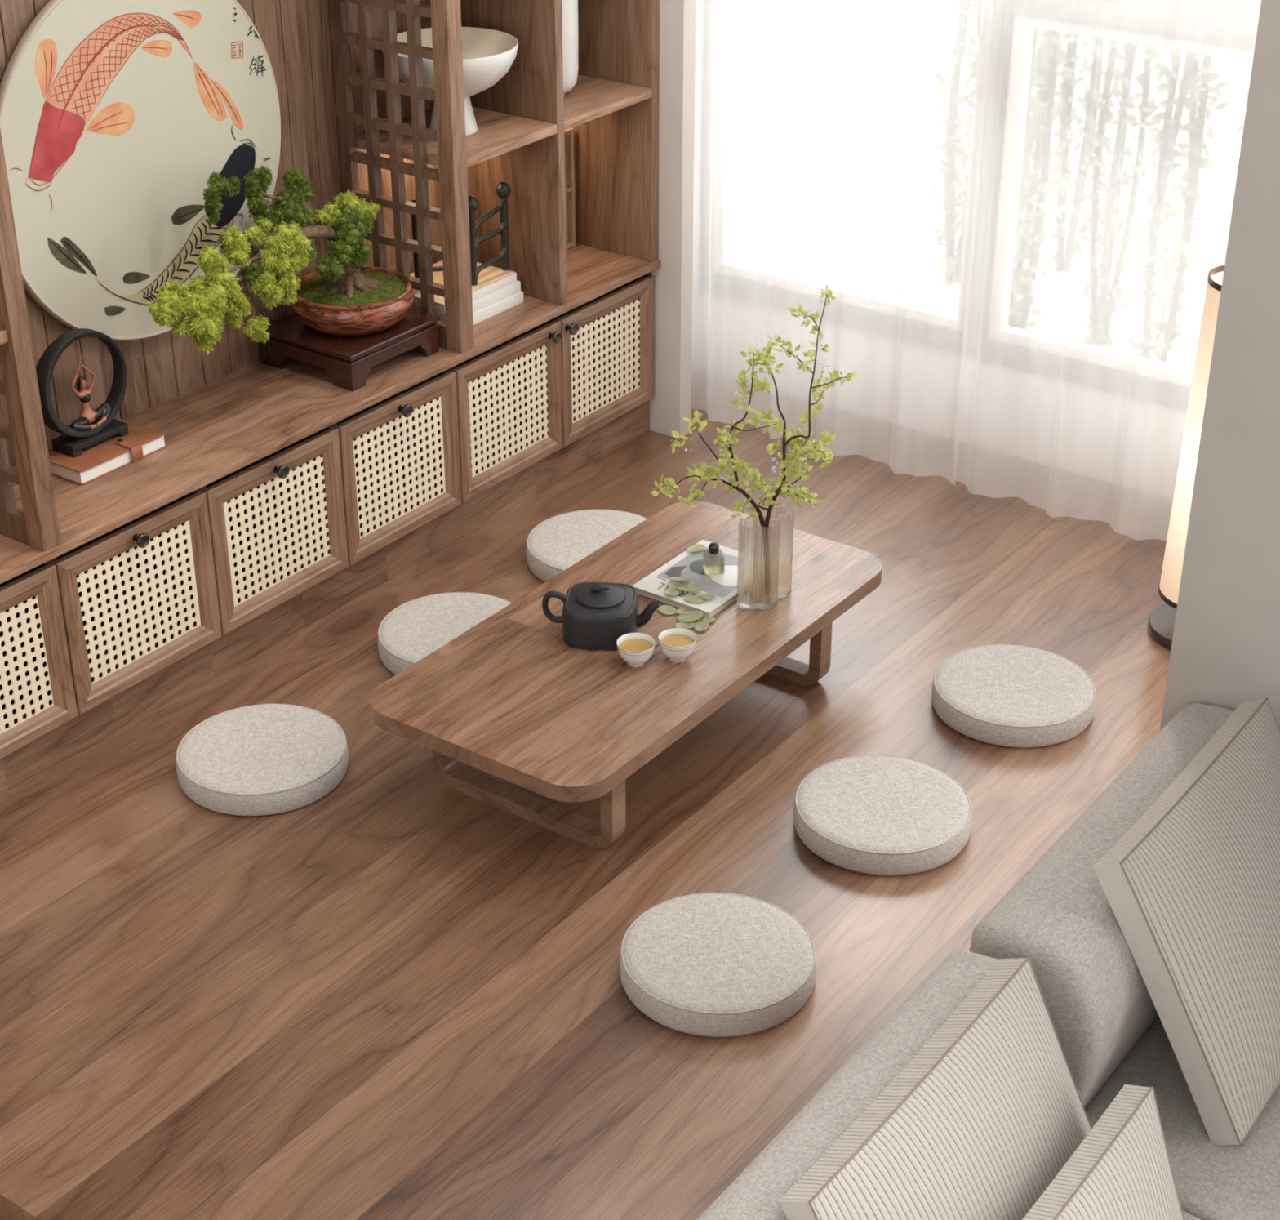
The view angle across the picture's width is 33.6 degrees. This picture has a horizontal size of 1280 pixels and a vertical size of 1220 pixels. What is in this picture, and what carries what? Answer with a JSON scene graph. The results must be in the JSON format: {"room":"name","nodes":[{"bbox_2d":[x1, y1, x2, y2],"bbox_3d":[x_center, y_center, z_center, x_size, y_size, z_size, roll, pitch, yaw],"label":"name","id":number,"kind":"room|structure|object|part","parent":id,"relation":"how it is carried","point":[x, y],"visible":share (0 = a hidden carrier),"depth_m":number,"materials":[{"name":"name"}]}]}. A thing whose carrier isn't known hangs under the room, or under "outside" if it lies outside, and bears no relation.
{"room":"tea room","nodes":[
{"label":"tea room","id":0,"kind":"room"},
{"bbox_2d":[0,0,342,466],"bbox_3d":[-2.662,-2.063,3.448,0.088,6.500,7.930,19,34,31],"label":"wall","id":1,"kind":"structure","parent":0,"point":[295,35],"depth_m":6.20,"materials":[{"name":"brown wood"}]},
{"bbox_2d":[0,0,280,340],"bbox_3d":[-1.361,-1.251,5.824,0.030,1.038,1.038,19,34,31],"label":"round wall art","id":2,"kind":"object","parent":1,"relation":"attached to","point":[117,117],"visible":0.86,"depth_m":5.77,"materials":[{"name":"beige paper"}]},
{"bbox_2d":[0,408,1170,1219],"bbox_3d":[0.753,0.589,5.524,5.200,0.150,4.605,19,34,31],"label":"floor","id":3,"kind":"structure","parent":0,"point":[398,992],"depth_m":5.16,"materials":[{"name":"brown wood"}]},
{"bbox_2d":[0,560,78,801],"bbox_3d":[-1.810,0.176,5.472,0.481,0.623,0.527,19,34,31],"label":"base cabinet","id":4,"kind":"object","parent":3,"relation":"on","point":[38,708],"visible":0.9,"depth_m":5.50,"materials":[{"name":"brown wood"}]},
{"bbox_3d":[-1.653,0.183,5.346,0.002,0.336,0.407,19,34,31],"label":"cane panel","id":5,"kind":"part","parent":4,"relation":"part of","materials":[{"name":"beige wicker"}]},
{"bbox_2d":[50,488,222,756],"bbox_3d":[-1.502,-0.030,5.846,0.481,0.623,0.526,19,34,31],"label":"base cabinet","id":6,"kind":"object","parent":3,"relation":"on","point":[139,598],"visible":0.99,"depth_m":5.77,"materials":[{"name":"brown wood"}]},
{"bbox_3d":[-1.345,-0.024,5.721,0.002,0.336,0.406,19,34,31],"label":"cane panel","id":7,"kind":"part","parent":6,"relation":"part of","materials":[{"name":"beige wicker"}]},
{"bbox_3d":[-1.321,-0.186,5.611,0.033,0.041,0.041,19,34,31],"label":"knob","id":8,"kind":"part","parent":6,"relation":"part of","materials":[{"name":"brown metal"}]},
{"bbox_2d":[176,703,348,815],"bbox_3d":[-1.003,0.391,5.644,0.452,0.080,0.452,5,29,10],"label":"floor cushion","id":9,"kind":"object","parent":3,"relation":"on","point":[261,759],"visible":1,"depth_m":5.57,"materials":[{"name":"fabric"}]},
{"bbox_2d":[200,423,348,675],"bbox_3d":[-1.194,-0.237,6.220,0.481,0.623,0.526,19,34,31],"label":"base cabinet","id":10,"kind":"object","parent":3,"relation":"on","point":[277,526],"visible":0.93,"depth_m":6.14,"materials":[{"name":"brown wood"}]},
{"bbox_3d":[-1.038,-0.230,6.095,0.002,0.336,0.406,19,34,31],"label":"cane panel","id":11,"kind":"part","parent":10,"relation":"part of","materials":[{"name":"beige wicker"}]},
{"bbox_3d":[-1.013,-0.392,5.985,0.033,0.041,0.041,19,34,31],"label":"knob","id":12,"kind":"part","parent":10,"relation":"part of","materials":[{"name":"brown metal"}]},
{"bbox_2d":[333,368,462,604],"bbox_3d":[-0.886,-0.443,6.594,0.481,0.623,0.527,19,34,31],"label":"base cabinet","id":13,"kind":"object","parent":3,"relation":"on","point":[400,453],"visible":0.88,"depth_m":6.51,"materials":[{"name":"brown wood"}]},
{"bbox_3d":[-0.730,-0.436,6.469,0.002,0.336,0.407,19,34,31],"label":"cane panel","id":14,"kind":"part","parent":13,"relation":"part of","materials":[{"name":"beige wicker"}]},
{"bbox_3d":[-0.705,-0.599,6.359,0.033,0.041,0.041,19,34,31],"label":"knob","id":15,"kind":"part","parent":13,"relation":"part of","materials":[{"name":"brown metal"}]},
{"bbox_2d":[377,591,511,675],"bbox_3d":[-0.540,0.081,6.206,0.452,0.080,0.452,17,33,27],"label":"floor cushion","id":16,"kind":"object","parent":3,"relation":"on","point":[414,629],"visible":0.52,"depth_m":6.20,"materials":[{"name":"fabric"}]},
{"bbox_2d":[450,271,653,540],"bbox_3d":[-0.422,-0.754,7.159,0.481,0.623,1.063,19,34,31],"label":"base cabinet","id":17,"kind":"object","parent":3,"relation":"on","point":[536,408],"visible":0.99,"depth_m":7.06,"materials":[{"name":"brown wood"}]},
{"bbox_2d":[0,243,660,583],"bbox_3d":[-1.247,-0.495,6.013,0.467,0.028,3.860,19,34,31],"label":"countertop","id":18,"kind":"structure","parent":17,"relation":"on","point":[212,430],"depth_m":6.11,"materials":[{"name":"brown wood"}]},
{"bbox_2d":[0,128,61,551],"bbox_3d":[-2.016,-0.750,4.654,0.464,1.730,1.231,19,34,31],"label":"lattice panel","id":19,"kind":"object","parent":18,"relation":"on","point":[36,526],"visible":1,"depth_m":5.20,"materials":[{"name":"brown wood"}]},
{"bbox_3d":[-2.021,-0.493,4.781,0.437,0.029,1.142,19,34,31],"label":"shelf","id":20,"kind":"part","parent":19,"relation":"part of","materials":[{"name":"brown wood"}]},
{"bbox_3d":[-1.702,-0.983,5.075,0.400,1.729,0.030,19,34,31],"label":"lattice panel","id":21,"kind":"part","parent":19,"relation":"part of","materials":[{"name":"brown wood"}]},
{"bbox_2d":[48,419,164,484],"bbox_3d":[-1.475,-0.437,5.830,0.185,0.048,0.308,19,34,31],"label":"book","id":22,"kind":"object","parent":18,"relation":"on","point":[96,460],"visible":0.73,"depth_m":5.78,"materials":[{"name":"paper"}]},
{"bbox_2d":[35,328,128,457],"bbox_3d":[-1.513,-0.601,5.755,0.087,0.324,0.294,19,34,31],"label":"figurine","id":23,"kind":"object","parent":22,"relation":"on","point":[92,427],"visible":0.99,"depth_m":5.76,"materials":[{"name":"black stone"}]},
{"bbox_2d":[260,308,439,391],"bbox_3d":[-0.881,-0.820,6.454,0.384,0.114,0.400,19,34,31],"label":"display stand","id":24,"kind":"object","parent":18,"relation":"on","point":[348,360],"visible":0.6,"depth_m":6.33,"materials":[{"name":"brown wood"}]},
{"bbox_2d":[145,164,414,355],"bbox_3d":[-0.985,-0.969,6.001,0.374,0.583,1.086,10,30,17],"label":"bonsai","id":25,"kind":"object","parent":24,"relation":"on","point":[344,297],"visible":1,"depth_m":5.97,"materials":[{"name":"plant"}]},
{"bbox_2d":[290,266,414,336],"bbox_3d":[-0.867,-0.925,6.409,0.374,0.112,0.374,19,34,31],"label":"pot","id":26,"kind":"object","parent":25,"relation":"attached to","point":[375,304],"depth_m":6.31,"materials":[{"name":"ceramic"}]},
{"bbox_2d":[328,0,659,353],"bbox_3d":[-0.426,-1.816,6.586,0.464,1.730,1.058,19,34,31],"label":"shelf unit","id":27,"kind":"object","parent":18,"relation":"on","point":[390,157],"visible":0.87,"depth_m":6.59,"materials":[{"name":"brown wood"}]},
{"bbox_3d":[-0.747,-1.622,6.234,0.400,1.729,0.030,19,34,31],"label":"lattice panel","id":28,"kind":"part","parent":27,"relation":"part of","materials":[{"name":"brown wood"}]},
{"bbox_3d":[-0.610,-1.859,6.707,0.016,1.688,0.986,19,34,31],"label":"panel","id":29,"kind":"part","parent":27,"relation":"part of","materials":[{"name":"brown wood"}]},
{"bbox_2d":[382,26,518,135],"bbox_3d":[-0.573,-1.592,6.468,0.413,0.266,0.413,19,34,31],"label":"pedestal bowl","id":30,"kind":"object","parent":27,"relation":"on","point":[488,55],"visible":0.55,"depth_m":6.45,"materials":[{"name":"white ceramic"}]},
{"bbox_3d":[-0.553,-1.545,6.139,0.060,1.688,0.061,19,34,31],"label":"post","id":31,"kind":"part","parent":27,"relation":"part of","materials":[{"name":"brown wood"}]},
{"bbox_3d":[-0.574,-1.462,6.539,0.437,0.029,0.478,19,34,31],"label":"shelf","id":32,"kind":"part","parent":27,"relation":"part of","materials":[{"name":"brown wood"}]},
{"bbox_2d":[561,0,577,97],"bbox_3d":[-0.286,-1.868,6.752,0.178,0.475,0.178,19,34,31],"label":"vase","id":33,"kind":"object","parent":27,"relation":"on","point":[569,7],"visible":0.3,"depth_m":6.73,"materials":[{"name":"white ceramic"}]},
{"bbox_3d":[-0.276,-1.662,6.902,0.437,0.029,0.472,19,34,31],"label":"shelf","id":34,"kind":"part","parent":27,"relation":"part of","materials":[{"name":"brown wood"}]},
{"bbox_3d":[-0.132,-1.998,6.960,0.453,1.688,0.041,19,34,31],"label":"panel","id":35,"kind":"part","parent":27,"relation":"part of","materials":[{"name":"brown wood"}]},
{"bbox_2d":[472,291,523,324],"bbox_3d":[-0.602,-0.983,6.831,0.286,0.036,0.369,19,34,31],"label":"book","id":36,"kind":"object","parent":18,"relation":"on","point":[517,299],"visible":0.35,"depth_m":6.79,"materials":[{"name":"paper"}]},
{"bbox_2d":[411,280,520,321],"bbox_3d":[-0.605,-1.013,6.809,0.276,0.036,0.367,19,34,31],"label":"book","id":37,"kind":"object","parent":36,"relation":"on","point":[481,304],"visible":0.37,"depth_m":6.77,"materials":[{"name":"paper"}]},
{"bbox_2d":[409,260,516,314],"bbox_3d":[-0.610,-1.039,6.784,0.268,0.034,0.357,19,34,31],"label":"book","id":38,"kind":"object","parent":37,"relation":"on","point":[491,279],"visible":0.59,"depth_m":6.77,"materials":[{"name":"paper"}]},
{"bbox_2d":[408,182,511,285],"bbox_3d":[-0.549,-1.170,6.688,0.366,0.286,0.111,-18,33,-29],"label":"figurine","id":39,"kind":"object","parent":38,"relation":"on","point":[503,190],"visible":0.63,"depth_m":6.71,"materials":[{"name":"grey metal"}]},
{"bbox_3d":[-0.698,-1.121,6.644,0.026,0.242,0.025,19,34,31],"label":"post","id":40,"kind":"part","parent":39,"relation":"part of","materials":[{"name":"grey metal"}]},
{"bbox_3d":[-0.528,-1.139,6.678,0.026,0.242,0.025,19,34,31],"label":"post","id":41,"kind":"part","parent":39,"relation":"part of","materials":[{"name":"grey metal"}]},
{"bbox_2d":[467,195,478,212],"bbox_3d":[-0.528,-1.262,6.610,0.049,0.050,0.049,19,34,31],"label":"knob","id":42,"kind":"object","parent":39,"relation":"attached to","point":[473,202],"depth_m":6.59,"materials":[{"name":"grey metal"}]},
{"bbox_2d":[495,182,511,198],"bbox_3d":[-0.434,-1.328,6.731,0.049,0.050,0.049,19,34,31],"label":"knob","id":43,"kind":"object","parent":39,"relation":"attached to","point":[503,190],"depth_m":6.71,"materials":[{"name":"grey metal"}]},
{"bbox_3d":[-0.434,-1.206,6.798,0.026,0.242,0.025,19,34,31],"label":"post","id":44,"kind":"part","parent":39,"relation":"part of","materials":[{"name":"grey metal"}]},
{"bbox_2d":[564,128,575,250],"bbox_3d":[-0.350,-1.371,7.139,0.026,0.415,0.400,19,34,31],"label":"wooden frame","id":45,"kind":"object","parent":18,"relation":"on","point":[569,140],"visible":0.14,"depth_m":7.26,"materials":[{"name":"brown wood"}]},
{"bbox_3d":[-0.419,-0.642,6.841,0.022,0.452,0.523,19,34,31],"label":"door","id":46,"kind":"part","parent":17,"relation":"part of","materials":[{"name":"brown wood"}]},
{"bbox_3d":[-0.422,-0.643,6.843,0.002,0.336,0.407,19,34,31],"label":"cane panel","id":47,"kind":"part","parent":17,"relation":"part of","materials":[{"name":"beige wicker"}]},
{"bbox_3d":[-0.277,-0.885,6.878,0.033,0.041,0.041,19,34,31],"label":"knob","id":48,"kind":"part","parent":17,"relation":"part of","materials":[{"name":"brown metal"}]},
{"bbox_3d":[-0.225,-0.920,6.942,0.033,0.041,0.041,19,34,31],"label":"knob","id":49,"kind":"part","parent":17,"relation":"part of","materials":[{"name":"brown metal"}]},
{"bbox_3d":[-0.113,-0.847,7.213,0.022,0.452,0.516,19,34,31],"label":"door","id":50,"kind":"part","parent":17,"relation":"part of","materials":[{"name":"brown wood"}]},
{"bbox_3d":[-0.116,-0.848,7.215,0.002,0.336,0.400,19,34,31],"label":"cane panel","id":51,"kind":"part","parent":17,"relation":"part of","materials":[{"name":"beige wicker"}]},
{"bbox_2d":[525,509,647,582],"bbox_3d":[-0.134,-0.191,6.700,0.452,0.080,0.452,0,29,0],"label":"floor cushion","id":52,"kind":"object","parent":3,"relation":"on","point":[558,542],"visible":0.52,"depth_m":6.69,"materials":[{"name":"fabric"}]},
{"bbox_2d":[369,501,882,848],"bbox_3d":[0.001,0.174,5.816,0.734,0.293,1.489,19,34,31],"label":"table","id":53,"kind":"object","parent":3,"relation":"on","point":[507,698],"visible":0.94,"depth_m":5.53,"materials":[{"name":"brown wood"}]},
{"bbox_3d":[-0.291,0.414,5.429,0.589,0.248,0.056,19,34,31],"label":"leg","id":54,"kind":"part","parent":53,"relation":"part of","materials":[{"name":"brown wood"}]},
{"bbox_2d":[542,581,658,649],"bbox_3d":[-0.105,-0.003,5.682,0.233,0.147,0.233,-21,35,-33],"label":"teapot","id":55,"kind":"object","parent":53,"relation":"on","point":[595,615],"visible":1,"depth_m":5.62,"materials":[{"name":"grey ceramic"}]},
{"bbox_3d":[-0.227,-0.008,5.693,0.072,0.096,0.021,3,29,5],"label":"handle","id":56,"kind":"part","parent":55,"relation":"part of","materials":[{"name":"grey ceramic"}]},
{"bbox_3d":[-0.106,-0.057,5.652,0.050,0.024,0.021,3,29,5],"label":"knob","id":57,"kind":"part","parent":55,"relation":"part of","materials":[{"name":"grey ceramic"}]},
{"bbox_3d":[-0.105,-0.041,5.661,0.134,0.020,0.134,3,29,5],"label":"lid","id":58,"kind":"part","parent":55,"relation":"part of","materials":[{"name":"grey ceramic"}]},
{"bbox_3d":[0.014,0.013,5.678,0.075,0.087,0.041,3,29,5],"label":"spout","id":59,"kind":"part","parent":55,"relation":"part of","materials":[{"name":"grey ceramic"}]},
{"bbox_2d":[616,632,655,666],"bbox_3d":[-0.011,0.111,5.563,0.102,0.062,0.102,19,34,31],"label":"tea cup","id":60,"kind":"object","parent":53,"relation":"on","point":[635,649],"visible":1,"depth_m":5.55,"materials":[{"name":"white ceramic"}]},
{"bbox_2d":[657,604,675,614],"bbox_3d":[0.074,0.000,5.817,0.055,0.005,0.042,23,36,35],"label":"leaf","id":61,"kind":"object","parent":53,"relation":"on","point":[665,609],"visible":1,"depth_m":5.82,"materials":[{"name":"green plant"}]},
{"bbox_2d":[657,627,697,662],"bbox_3d":[0.099,0.099,5.585,0.102,0.062,0.102,16,32,26],"label":"tea cup","id":62,"kind":"object","parent":53,"relation":"on","point":[677,644],"visible":1,"depth_m":5.58,"materials":[{"name":"white ceramic"}]},
{"bbox_2d":[675,608,689,613],"bbox_3d":[0.118,0.004,5.809,0.042,0.006,0.030,-15,32,-24],"label":"leaf","id":63,"kind":"object","parent":53,"relation":"on","point":[680,611],"visible":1,"depth_m":5.82,"materials":[{"name":"green plant"}]},
{"bbox_2d":[675,620,696,628],"bbox_3d":[0.123,0.041,5.743,0.058,0.005,0.040,-6,30,-12],"label":"leaf","id":64,"kind":"object","parent":53,"relation":"on","point":[683,624],"visible":0.94,"depth_m":5.75,"materials":[{"name":"green plant"}]},
{"bbox_2d":[676,610,703,621],"bbox_3d":[0.137,0.017,5.776,0.072,0.014,0.065,13,32,23],"label":"leaf","id":65,"kind":"object","parent":53,"relation":"on","point":[690,615],"visible":1,"depth_m":5.78,"materials":[{"name":"green plant"}]},
{"bbox_2d":[693,620,709,631],"bbox_3d":[0.166,0.043,5.739,0.040,0.005,0.055,5,29,9],"label":"leaf","id":66,"kind":"object","parent":53,"relation":"on","point":[700,625],"visible":1,"depth_m":5.74,"materials":[{"name":"green plant"}]},
{"bbox_2d":[631,539,778,616],"bbox_3d":[0.186,-0.092,5.976,0.263,0.017,0.352,19,34,31],"label":"magazine","id":67,"kind":"object","parent":53,"relation":"on","point":[728,574],"visible":0.99,"depth_m":5.96,"materials":[{"name":"paper"}]},
{"bbox_2d":[664,586,682,595],"bbox_3d":[0.093,-0.052,5.873,0.048,0.006,0.060,15,32,25],"label":"leaf","id":68,"kind":"object","parent":67,"relation":"on","point":[672,590],"visible":1,"depth_m":5.88,"materials":[{"name":"green plant"}]},
{"bbox_2d":[668,576,691,580],"bbox_3d":[0.112,-0.088,5.924,0.066,0.015,0.048,7,30,13],"label":"leaf","id":69,"kind":"object","parent":67,"relation":"on","point":[675,578],"visible":1,"depth_m":5.93,"materials":[{"name":"green plant"}]},
{"bbox_2d":[676,582,702,591],"bbox_3d":[0.138,-0.064,5.888,0.074,0.011,0.067,15,32,25],"label":"leaf","id":70,"kind":"object","parent":67,"relation":"on","point":[686,586],"visible":1,"depth_m":5.89,"materials":[{"name":"green plant"}]},
{"bbox_2d":[684,595,706,602],"bbox_3d":[0.152,-0.030,5.838,0.060,0.004,0.042,13,32,23],"label":"leaf","id":71,"kind":"object","parent":67,"relation":"on","point":[696,598],"visible":1,"depth_m":5.84,"materials":[{"name":"green plant"}]},
{"bbox_2d":[686,544,705,551],"bbox_3d":[0.161,-0.177,6.102,0.057,0.005,0.044,-20,35,-32],"label":"leaf","id":72,"kind":"object","parent":67,"relation":"on","point":[695,548],"visible":1,"depth_m":6.11,"materials":[{"name":"green plant"}]},
{"bbox_2d":[700,592,715,599],"bbox_3d":[0.188,-0.038,5.849,0.041,0.006,0.040,-2,29,-3],"label":"leaf","id":73,"kind":"object","parent":67,"relation":"on","point":[706,595],"visible":1,"depth_m":5.85,"materials":[{"name":"green plant"}]},
{"bbox_2d":[657,546,764,597],"bbox_3d":[0.204,-0.109,5.992,0.223,0.001,0.225,19,34,31],"label":"picture","id":74,"kind":"object","parent":67,"relation":"on","point":[727,573],"depth_m":5.99},
{"bbox_2d":[702,616,715,622],"bbox_3d":[0.187,0.026,5.771,0.033,0.005,0.045,14,32,24],"label":"leaf","id":75,"kind":"object","parent":53,"relation":"on","point":[709,619],"visible":1,"depth_m":5.78,"materials":[{"name":"green plant"}]},
{"bbox_3d":[0.285,0.028,6.128,0.589,0.248,0.056,19,34,31],"label":"leg","id":76,"kind":"part","parent":53,"relation":"part of","materials":[{"name":"brown wood"}]},
{"bbox_3d":[0.343,-0.141,5.820,0.110,0.255,0.175,19,34,31],"label":"glass vase","id":77,"kind":"object","parent":53,"relation":"on","visible":0},
{"bbox_2d":[651,346,784,594],"bbox_3d":[0.205,-0.367,5.695,0.349,0.737,0.129,-2,29,-3],"label":"leafy branch","id":78,"kind":"object","parent":77,"relation":"in","point":[722,440],"visible":1,"depth_m":5.66,"materials":[{"name":"green plant"}]},
{"bbox_2d":[745,284,857,594],"bbox_3d":[0.422,-0.437,5.654,0.299,0.898,0.147,0,29,-1],"label":"leafy branch","id":79,"kind":"object","parent":77,"relation":"in","point":[792,458],"visible":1,"depth_m":5.63,"materials":[{"name":"green plant"}]},
{"bbox_2d":[619,892,816,1036],"bbox_3d":[0.179,0.808,4.888,0.452,0.080,0.452,-4,29,-7],"label":"floor cushion","id":80,"kind":"object","parent":3,"relation":"on","point":[713,964],"visible":1,"depth_m":4.82,"materials":[{"name":"fabric"}]},
{"bbox_2d":[793,754,971,875],"bbox_3d":[0.618,0.516,5.417,0.452,0.080,0.452,-8,30,-14],"label":"floor cushion","id":81,"kind":"object","parent":3,"relation":"on","point":[872,814],"visible":1,"depth_m":5.34,"materials":[{"name":"fabric"}]},
{"bbox_2d":[697,702,1279,1219],"bbox_3d":[1.031,1.055,3.687,1.105,0.808,1.915,19,34,31],"label":"sofa","id":82,"kind":"object","parent":3,"relation":"on","point":[1111,1033],"visible":0.32,"depth_m":3.77,"materials":[{"name":"fabric"}]},
{"bbox_3d":[0.372,1.075,3.526,0.212,0.688,0.900,19,34,31],"label":"backrest","id":83,"kind":"part","parent":82,"relation":"part of","materials":[{"name":"fabric"}]},
{"bbox_2d":[778,955,1092,1219],"bbox_3d":[0.531,0.976,3.410,0.301,0.514,0.703,19,34,31],"label":"pillow","id":84,"kind":"object","parent":82,"relation":"on","point":[984,1116],"visible":0.87,"depth_m":3.36,"materials":[{"name":"fabric"}]},
{"bbox_3d":[0.969,0.698,4.210,0.267,0.688,0.965,19,34,31],"label":"backrest","id":85,"kind":"part","parent":82,"relation":"part of","materials":[{"name":"fabric"}]},
{"bbox_2d":[1022,1083,1184,1219],"bbox_3d":[0.731,1.051,3.407,0.168,0.343,0.513,19,34,31],"label":"pillow","id":86,"kind":"object","parent":82,"relation":"on","point":[1122,1169],"visible":1,"depth_m":3.42,"materials":[{"name":"fabric"}]},
{"bbox_2d":[1084,1015,1279,1219],"bbox_3d":[1.389,1.003,4.025,0.900,0.232,0.975,19,34,31],"label":"seat cushion","id":87,"kind":"object","parent":82,"relation":"on","point":[1214,1180],"depth_m":3.84,"materials":[{"name":"fabric"}]},
{"bbox_2d":[1093,697,1279,1144],"bbox_3d":[1.143,0.574,4.036,0.344,0.527,0.688,19,34,31],"label":"pillow","id":88,"kind":"object","parent":82,"relation":"on","point":[1192,887],"visible":1,"depth_m":3.85,"materials":[{"name":"fabric"}]},
{"bbox_2d":[1182,1210,1201,1219],"bbox_3d":[0.828,1.379,3.344,0.900,0.232,0.936,19,34,31],"label":"seat cushion","id":89,"kind":"object","parent":82,"relation":"on","point":[1188,1215],"depth_m":3.71,"materials":[{"name":"fabric"}]},
{"bbox_2d":[931,644,1095,746],"bbox_3d":[1.042,0.234,5.929,0.452,0.080,0.452,7,30,13],"label":"floor cushion","id":90,"kind":"object","parent":3,"relation":"on","point":[1004,695],"visible":1,"depth_m":5.85,"materials":[{"name":"fabric"}]},
{"bbox_2d":[1147,265,1224,649],"bbox_3d":[1.664,-0.417,6.044,0.304,1.109,0.304,19,34,31],"label":"floor lamp","id":91,"kind":"object","parent":3,"relation":"on","point":[1161,624],"visible":0.25,"depth_m":6.02,"materials":[{"name":"grey metal"}]},
{"bbox_2d":[708,542,719,554],"bbox_3d":[0.207,-0.150,5.974,0.056,0.087,0.056,-4,29,-8],"label":"cap","id":92,"kind":"object","parent":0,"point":[713,547],"visible":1,"depth_m":5.95,"materials":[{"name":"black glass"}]},
{"bbox_2d":[690,0,993,485],"bbox_3d":[0.615,-2.085,6.639,1.115,3.444,0.079,19,34,31],"label":"sheer curtain","id":93,"kind":"object","parent":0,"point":[837,144],"visible":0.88,"depth_m":7.04,"materials":[{"name":"white fabric"}]},
{"bbox_2d":[955,0,1261,541],"bbox_3d":[2.184,-1.545,5.659,2.804,3.444,0.078,19,34,31],"label":"sheer curtain","id":94,"kind":"object","parent":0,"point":[1113,129],"visible":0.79,"depth_m":6.54,"materials":[{"name":"white fabric"}]},
{"bbox_2d":[1159,0,1279,732],"bbox_3d":[1.827,-0.404,3.649,1.699,3.400,0.095,19,34,31],"label":"wall","id":95,"kind":"structure","parent":0,"point":[1225,649],"depth_m":4.18,"materials":[{"name":"grey paint"}]},
{"bbox_3d":[-0.002,-3.737,6.483,0.350,6.500,0.656,19,34,31],"label":"wall","id":96,"kind":"structure","parent":0,"visible":0},
{"bbox_2d":[649,0,696,439],"bbox_3d":[-0.098,-3.555,6.152,0.637,6.500,0.070,19,34,31],"label":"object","id":97,"kind":"structure","parent":96,"relation":"attached to","point":[670,402],"depth_m":7.17,"materials":[{"name":"grey paint"}]}
]}

